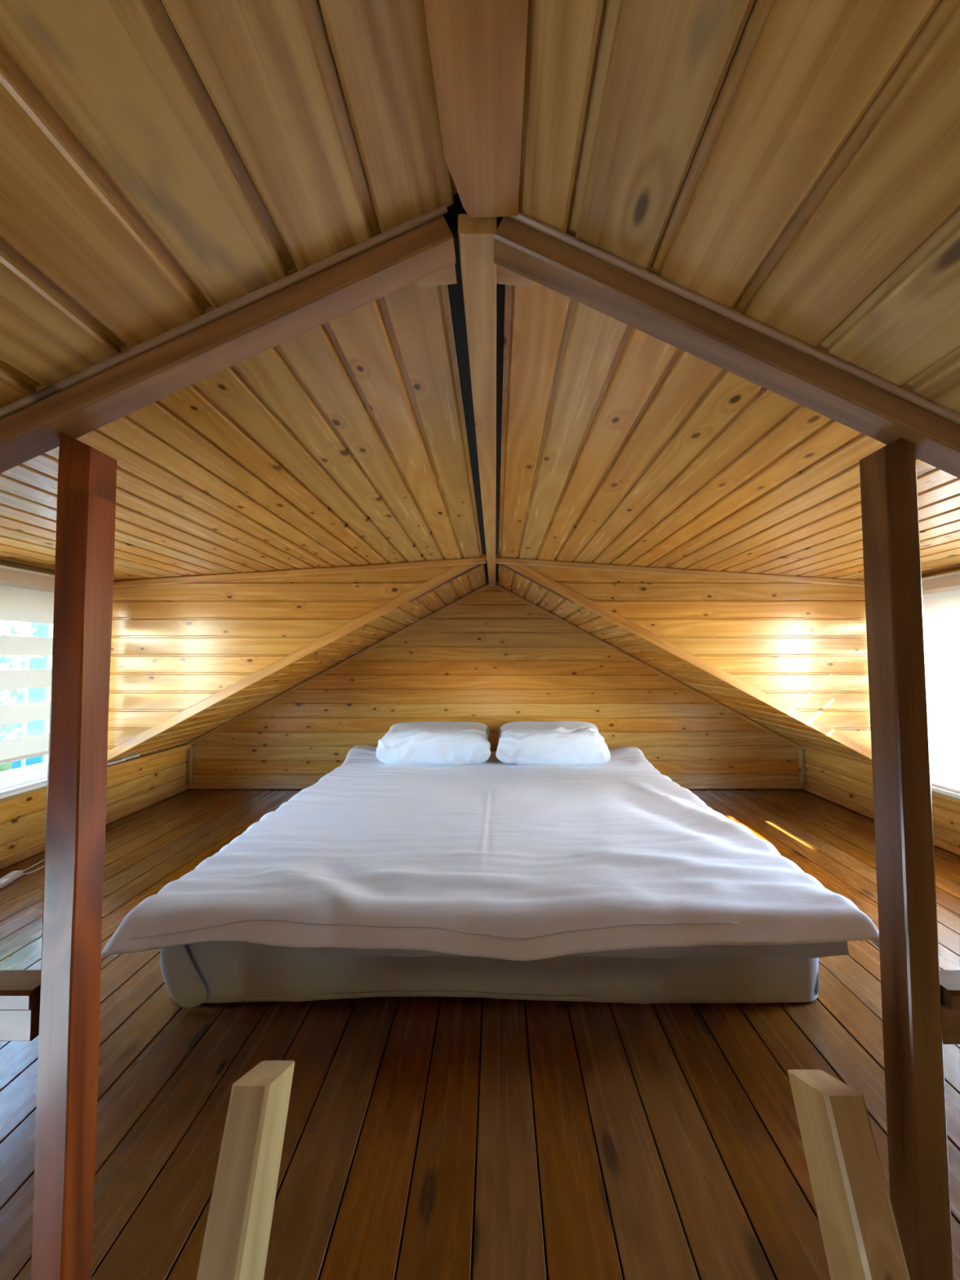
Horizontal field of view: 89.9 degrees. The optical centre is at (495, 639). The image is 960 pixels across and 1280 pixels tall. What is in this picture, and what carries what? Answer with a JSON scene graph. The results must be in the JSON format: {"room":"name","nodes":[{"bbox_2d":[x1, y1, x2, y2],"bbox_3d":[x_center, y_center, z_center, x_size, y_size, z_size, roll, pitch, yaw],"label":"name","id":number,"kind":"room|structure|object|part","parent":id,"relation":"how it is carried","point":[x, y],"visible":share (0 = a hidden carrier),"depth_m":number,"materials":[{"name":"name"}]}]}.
{"room":"attic bedroom","nodes":[
{"label":"attic bedroom","id":0,"kind":"room"},
{"bbox_2d":[0,564,191,860],"bbox_3d":[-2.287,1.417,0.409,0.137,3.790,6.330,0,-2,0],"label":"wall","id":1,"kind":"structure","parent":0,"point":[131,783],"depth_m":2.84,"materials":[{"name":"brown wood"}]},
{"bbox_2d":[0,623,53,803],"bbox_3d":[-2.248,0.217,1.973,0.135,1.017,1.180,0,-2,0],"label":"window","id":2,"kind":"structure","parent":1,"relation":"in","point":[9,779],"depth_m":2.30,"materials":[{"name":"white plastic"}]},
{"bbox_3d":[-2.245,0.684,1.954,0.130,0.022,1.160,0,-2,0],"label":"sill","id":3,"kind":"part","parent":2,"relation":"part of","materials":[{"name":"white plastic"}]},
{"bbox_3d":[-2.285,0.658,1.950,0.060,0.050,1.110,0,-2,0],"label":"frame rail","id":4,"kind":"part","parent":2,"relation":"part of","materials":[{"name":"white plastic"}]},
{"bbox_3d":[-2.228,0.710,1.953,0.014,0.030,1.180,0,-2,0],"label":"casing","id":5,"kind":"part","parent":2,"relation":"part of","materials":[{"name":"brown wood"}]},
{"bbox_3d":[-2.289,0.628,2.212,0.040,0.030,0.490,0,-2,0],"label":"sash rail","id":6,"kind":"part","parent":2,"relation":"part of","materials":[{"name":"white plastic"}]},
{"bbox_2d":[0,564,54,764],"bbox_3d":[-2.179,0.119,2.281,0.092,0.871,0.552,0,-2,0],"label":"roller blind","id":7,"kind":"object","parent":2,"relation":"attached to","point":[25,595],"visible":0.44,"depth_m":2.22,"materials":[{"name":"white fabric"}]},
{"bbox_3d":[-2.139,-0.309,2.298,0.012,0.012,0.552,0,-2,0],"label":"cassette trim","id":8,"kind":"part","parent":7,"relation":"part of","materials":[{"name":"white plastic"}]},
{"bbox_2d":[0,758,125,795],"bbox_3d":[-2.176,0.679,2.245,0.014,0.014,1.140,0,-2,0],"label":"window sill","id":9,"kind":"structure","parent":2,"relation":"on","point":[123,759],"depth_m":2.24,"materials":[{"name":"plastic"}]},
{"bbox_2d":[0,754,139,791],"bbox_3d":[-2.190,0.682,2.335,0.014,0.014,1.220,0,-2,0],"label":"rod","id":10,"kind":"object","parent":2,"relation":"on","point":[137,755],"visible":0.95,"depth_m":2.71,"materials":[{"name":"plastic"}]},
{"bbox_2d":[0,564,53,574],"bbox_3d":[-2.223,-0.341,1.666,0.024,0.036,2.023,0,-2,0],"label":"trim","id":11,"kind":"structure","parent":1,"relation":"attached to","point":[0,564],"depth_m":2.27,"materials":[{"name":"brown wood"}]},
{"bbox_2d":[0,784,189,869],"bbox_3d":[-2.226,1.004,1.967,0.018,0.036,3.010,0,-2,0],"label":"baseboard","id":12,"kind":"structure","parent":1,"relation":"attached to","point":[6,862],"depth_m":2.81,"materials":[{"name":"brown wood"}]},
{"bbox_2d":[35,228,911,391],"bbox_3d":[0.000,-0.014,0.596,4.470,1.115,0.030,0,-2,0],"label":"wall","id":13,"kind":"structure","parent":0,"point":[569,232],"depth_m":0.60,"materials":[{"name":"brown wood"}]},
{"bbox_2d":[0,204,455,473],"bbox_3d":[-1.149,-0.004,0.598,2.190,1.075,0.052,0,-2,0],"label":"ceiling beam","id":14,"kind":"structure","parent":13,"relation":"attached to","point":[190,353],"depth_m":0.60,"materials":[{"name":"brown stained pine"}]},
{"bbox_2d":[417,263,457,287],"bbox_3d":[-0.086,-0.527,0.676,0.057,0.028,0.050,0,-2,0],"label":"trim","id":15,"kind":"structure","parent":13,"relation":"attached to","point":[446,276],"depth_m":0.69,"materials":[{"name":"brown wood"}]},
{"bbox_2d":[423,0,528,217],"bbox_3d":[-0.017,-0.598,-0.990,0.091,0.022,3.175,0,-2,0],"label":"ceiling beam","id":16,"kind":"structure","parent":13,"relation":"attached to","point":[477,48],"depth_m":0.47,"materials":[{"name":"brown wood"}]},
{"bbox_2d":[496,264,534,287],"bbox_3d":[0.029,-0.527,0.676,0.057,0.028,0.050,0,-2,0],"label":"trim","id":17,"kind":"structure","parent":13,"relation":"attached to","point":[504,276],"depth_m":0.69,"materials":[{"name":"brown wood"}]},
{"bbox_2d":[493,211,959,478],"bbox_3d":[1.121,0.010,0.598,2.246,1.102,0.052,0,-2,0],"label":"ceiling beam","id":18,"kind":"structure","parent":13,"relation":"attached to","point":[851,396],"depth_m":0.60,"materials":[{"name":"brown wood"}]},
{"bbox_2d":[0,0,959,765],"bbox_3d":[0.000,0.045,0.464,4.870,1.404,6.330,0,-2,0],"label":"ceiling","id":19,"kind":"structure","parent":0,"point":[793,165],"depth_m":0.54,"materials":[{"name":"wood"}]},
{"bbox_2d":[457,213,496,586],"bbox_3d":[-0.025,-0.467,2.078,0.050,0.026,2.945,0,-2,0],"label":"trim","id":20,"kind":"structure","parent":19,"relation":"attached to","point":[475,235],"depth_m":0.82,"materials":[{"name":"brown wood"}]},
{"bbox_2d":[0,789,959,1279],"bbox_3d":[0.000,1.103,1.953,4.670,0.160,3.070,0,-2,0],"label":"floor","id":21,"kind":"structure","parent":0,"point":[425,1138],"depth_m":1.01,"materials":[{"name":"wood"}]},
{"bbox_2d":[0,969,40,1040],"bbox_3d":[-1.357,0.699,0.595,1.585,0.541,0.046,0,-2,0],"label":"railing","id":22,"kind":"object","parent":21,"relation":"on","point":[20,989],"visible":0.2,"depth_m":0.60,"materials":[{"name":"brown wood"}]},
{"bbox_3d":[-1.358,0.440,0.605,1.584,0.024,0.046,0,-2,0],"label":"cap rail","id":23,"kind":"part","parent":22,"relation":"part of","materials":[{"name":"brown wood"}]},
{"bbox_2d":[0,859,44,888],"bbox_3d":[-2.082,1.015,2.162,0.071,0.032,0.819,0,-2,-11],"label":"lamp cord","id":24,"kind":"object","parent":21,"relation":"on","point":[12,876],"visible":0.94,"depth_m":2.04,"materials":[{"name":"white plastic"}]},
{"bbox_2d":[0,870,23,888],"bbox_3d":[-2.065,1.012,2.031,0.044,0.026,0.130,1,-2,-16],"label":"switch","id":25,"kind":"object","parent":24,"relation":"attached to","point":[8,878],"depth_m":2.02,"materials":[{"name":"white plastic"}]},
{"bbox_3d":[-2.069,1.026,2.202,0.041,0.011,0.244,0,-2,-6],"label":"cord","id":26,"kind":"part","parent":24,"relation":"part of","materials":[{"name":"white plastic"}]},
{"bbox_3d":[-2.131,1.030,2.328,0.013,0.013,0.473,0,-2,-10],"label":"cord","id":27,"kind":"part","parent":24,"relation":"part of","materials":[{"name":"white plastic"}]},
{"bbox_2d":[31,431,116,1279],"bbox_3d":[-0.539,0.350,0.610,0.048,1.238,0.047,0,-2,0],"label":"wooden post","id":28,"kind":"object","parent":21,"relation":"on","point":[68,1038],"visible":1,"depth_m":0.60,"materials":[{"name":"red wood"}]},
{"bbox_2d":[371,971,818,997],"bbox_3d":[0.000,0.908,2.352,1.808,0.262,2.052,0,-2,0],"label":"mattress","id":29,"kind":"object","parent":21,"relation":"on","point":[816,987],"visible":0.08,"depth_m":1.33,"materials":[{"name":"white fabric"}]},
{"bbox_2d":[160,941,818,1008],"bbox_3d":[-0.001,0.901,2.336,1.836,0.268,2.112,0,-2,0],"label":"bed base","id":30,"kind":"object","parent":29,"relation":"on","point":[196,974],"visible":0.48,"depth_m":1.31,"materials":[{"name":"white fabric"}]},
{"bbox_2d":[327,941,848,959],"bbox_3d":[0.018,0.814,2.299,1.803,0.115,2.100,0,-2,0],"label":"sheet","id":31,"kind":"object","parent":29,"relation":"on","point":[815,950],"visible":0.02,"depth_m":1.25,"materials":[{"name":"white fabric"}]},
{"bbox_2d":[101,745,879,963],"bbox_3d":[-0.004,0.779,2.293,2.029,0.198,2.199,0,-2,0],"label":"duvet","id":32,"kind":"object","parent":31,"relation":"on","point":[493,858],"visible":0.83,"depth_m":1.43,"materials":[{"name":"white fabric"}]},
{"bbox_2d":[375,720,490,765],"bbox_3d":[-0.384,0.668,3.102,0.706,0.257,0.471,0,-2,0],"label":"pillow","id":33,"kind":"object","parent":32,"relation":"on","point":[431,743],"visible":0.98,"depth_m":2.91,"materials":[{"name":"white fabric"}]},
{"bbox_2d":[495,720,610,765],"bbox_3d":[0.352,0.663,3.102,0.707,0.252,0.465,0,-2,0],"label":"pillow","id":34,"kind":"object","parent":32,"relation":"on","point":[571,743],"visible":0.99,"depth_m":2.91,"materials":[{"name":"white fabric"}]},
{"bbox_2d":[859,437,954,1279],"bbox_3d":[0.524,0.350,0.610,0.059,1.238,0.048,0,-2,0],"label":"wooden post","id":35,"kind":"object","parent":21,"relation":"on","point":[914,1068],"visible":0.96,"depth_m":0.60,"materials":[{"name":"brown wood"}]},
{"bbox_2d":[939,969,959,1044],"bbox_3d":[1.351,0.699,0.595,1.598,0.541,0.046,0,-2,0],"label":"railing","id":36,"kind":"object","parent":21,"relation":"on","point":[949,979],"visible":0.44,"depth_m":0.60,"materials":[{"name":"brown wood"}]},
{"bbox_3d":[1.351,0.440,0.605,1.598,0.024,0.046,0,-2,0],"label":"cap rail","id":37,"kind":"part","parent":36,"relation":"part of","materials":[{"name":"brown wood"}]},
{"bbox_2d":[107,556,871,751],"bbox_3d":[0.000,0.120,2.715,4.710,1.374,0.070,0,-2,0],"label":"wall","id":38,"kind":"structure","parent":0,"point":[173,646],"depth_m":2.69,"materials":[{"name":"brown wood"}]},
{"bbox_2d":[106,554,486,761],"bbox_3d":[-1.147,0.107,2.675,2.201,1.211,0.012,0,-2,0],"label":"trim","id":39,"kind":"structure","parent":38,"relation":"attached to","point":[457,570],"depth_m":2.67,"materials":[{"name":"brown wood"}]},
{"bbox_2d":[113,556,485,587],"bbox_3d":[-1.147,-0.377,2.691,2.179,0.177,0.018,0,-2,0],"label":"trim","id":40,"kind":"structure","parent":38,"relation":"attached to","point":[444,562],"depth_m":2.68,"materials":[{"name":"brown wood"}]},
{"bbox_2d":[496,556,864,586],"bbox_3d":[1.119,-0.377,2.691,2.235,0.177,0.018,0,-2,0],"label":"trim","id":41,"kind":"structure","parent":38,"relation":"attached to","point":[525,562],"depth_m":2.68,"materials":[{"name":"brown wood"}]},
{"bbox_2d":[495,554,871,759],"bbox_3d":[1.119,0.122,2.674,2.257,1.241,0.012,0,-2,0],"label":"trim","id":42,"kind":"structure","parent":38,"relation":"attached to","point":[524,570],"depth_m":2.67,"materials":[{"name":"brown wood"}]},
{"bbox_2d":[191,581,799,783],"bbox_3d":[0.000,1.387,3.538,4.770,4.100,0.120,0,-2,0],"label":"wall","id":43,"kind":"structure","parent":0,"point":[493,659],"depth_m":3.51,"materials":[{"name":"brown wood"}]},
{"bbox_2d":[186,747,193,784],"bbox_3d":[-2.217,0.914,3.484,0.032,0.260,0.022,0,-2,0],"label":"trim","id":44,"kind":"structure","parent":43,"relation":"attached to","point":[190,752],"depth_m":3.48,"materials":[{"name":"brown wood"}]},
{"bbox_2d":[187,582,488,745],"bbox_3d":[-1.137,0.173,3.516,2.207,1.199,0.020,0,-2,0],"label":"trim","id":45,"kind":"structure","parent":43,"relation":"attached to","point":[486,585],"depth_m":3.51,"materials":[{"name":"brown wood"}]},
{"bbox_2d":[188,783,803,789],"bbox_3d":[0.000,1.062,3.482,4.470,0.036,0.016,0,-2,0],"label":"baseboard","id":46,"kind":"structure","parent":43,"relation":"attached to","point":[193,786],"depth_m":3.48,"materials":[{"name":"brown wood"}]},
{"bbox_2d":[494,582,801,748],"bbox_3d":[1.109,0.189,3.515,2.263,1.230,0.020,0,-2,0],"label":"trim","id":47,"kind":"structure","parent":43,"relation":"attached to","point":[497,585],"depth_m":3.51,"materials":[{"name":"brown wood"}]},
{"bbox_2d":[798,747,804,784],"bbox_3d":[2.217,0.914,3.484,0.032,0.260,0.022,0,-2,0],"label":"trim","id":48,"kind":"structure","parent":43,"relation":"attached to","point":[801,752],"depth_m":3.48,"materials":[{"name":"brown wood"}]},
{"bbox_2d":[801,621,959,848],"bbox_3d":[2.287,1.417,0.409,0.137,3.790,6.330,0,-2,0],"label":"wall","id":49,"kind":"structure","parent":0,"point":[851,781],"depth_m":3.00,"materials":[{"name":"brown wood"}]},
{"bbox_2d":[802,784,959,856],"bbox_3d":[2.226,1.004,1.967,0.018,0.036,3.010,0,-2,0],"label":"baseboard","id":50,"kind":"structure","parent":49,"relation":"attached to","point":[945,846],"depth_m":2.95,"materials":[{"name":"brown wood"}]},
{"bbox_2d":[921,569,959,577],"bbox_3d":[2.223,-0.341,1.666,0.024,0.036,2.023,0,-2,0],"label":"trim","id":51,"kind":"structure","parent":49,"relation":"attached to","point":[959,570],"depth_m":2.39,"materials":[{"name":"brown wood"}]},
{"bbox_2d":[923,617,959,803],"bbox_3d":[2.248,0.238,1.972,0.135,1.060,1.180,0,-2,0],"label":"window","id":52,"kind":"structure","parent":49,"relation":"in","point":[943,793],"depth_m":2.47,"materials":[{"name":"white plastic"}]},
{"bbox_2d":[921,570,959,794],"bbox_3d":[2.179,0.206,2.278,0.092,1.044,0.552,0,-2,0],"label":"roller blind","id":53,"kind":"object","parent":52,"relation":"attached to","point":[940,593],"visible":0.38,"depth_m":2.34,"materials":[{"name":"white fabric"}]},
{"bbox_3d":[2.139,-0.309,2.298,0.012,0.012,0.552,0,-2,0],"label":"cassette trim","id":54,"kind":"part","parent":53,"relation":"part of","materials":[{"name":"white plastic"}]},
{"bbox_3d":[2.245,0.727,1.953,0.130,0.022,1.160,0,-2,0],"label":"sill","id":55,"kind":"part","parent":52,"relation":"part of","materials":[{"name":"white plastic"}]},
{"bbox_3d":[2.228,0.753,1.952,0.014,0.030,1.180,0,-2,0],"label":"casing","id":56,"kind":"part","parent":52,"relation":"part of","materials":[{"name":"brown wood"}]},
{"bbox_3d":[0.000,3.361,0.332,4.670,0.100,6.330,0,-2,0],"label":"floor","id":57,"kind":"structure","parent":0,"visible":0},
{"bbox_2d":[195,1060,910,1279],"bbox_3d":[0.058,1.874,-0.106,0.701,2.811,1.311,0,-2,0],"label":"ladder","id":58,"kind":"object","parent":57,"relation":"on","point":[861,1240],"visible":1,"depth_m":0.51,"materials":[{"name":"brown wood"}]},
{"bbox_3d":[-0.272,1.874,-0.106,0.042,3.041,0.081,0,-26,0],"label":"rail","id":59,"kind":"part","parent":58,"relation":"part of","materials":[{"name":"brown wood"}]},
{"bbox_3d":[0.386,1.879,-0.104,0.044,3.029,0.081,0,-26,0],"label":"rail","id":60,"kind":"part","parent":58,"relation":"part of","materials":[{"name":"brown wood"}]},
{"label":"outside","id":61,"kind":"structure","parent":0,"visible":0},
{"bbox_2d":[946,713,959,752],"bbox_3d":[0.000,4.192,-0.167,120.000,0.100,120.000,0,-2,0],"label":"ground","id":62,"kind":"structure","parent":61,"point":[948,715],"depth_m":33.38,"materials":[{"name":"white"}]},
{"bbox_2d":[0,619,43,772],"bbox_3d":[-4.205,1.198,2.888,2.088,6.136,2.061,0,-2,0],"label":"tree","id":63,"kind":"object","parent":62,"relation":"on","point":[7,697],"visible":0.37,"depth_m":3.44,"materials":[{"name":"green plant"}]},
{"bbox_2d":[0,621,48,769],"bbox_3d":[-7.050,0.831,7.173,4.700,7.200,5.000,0,-2,0],"label":"house","id":64,"kind":"structure","parent":62,"relation":"on","point":[28,695],"depth_m":5.19,"materials":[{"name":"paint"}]}
]}

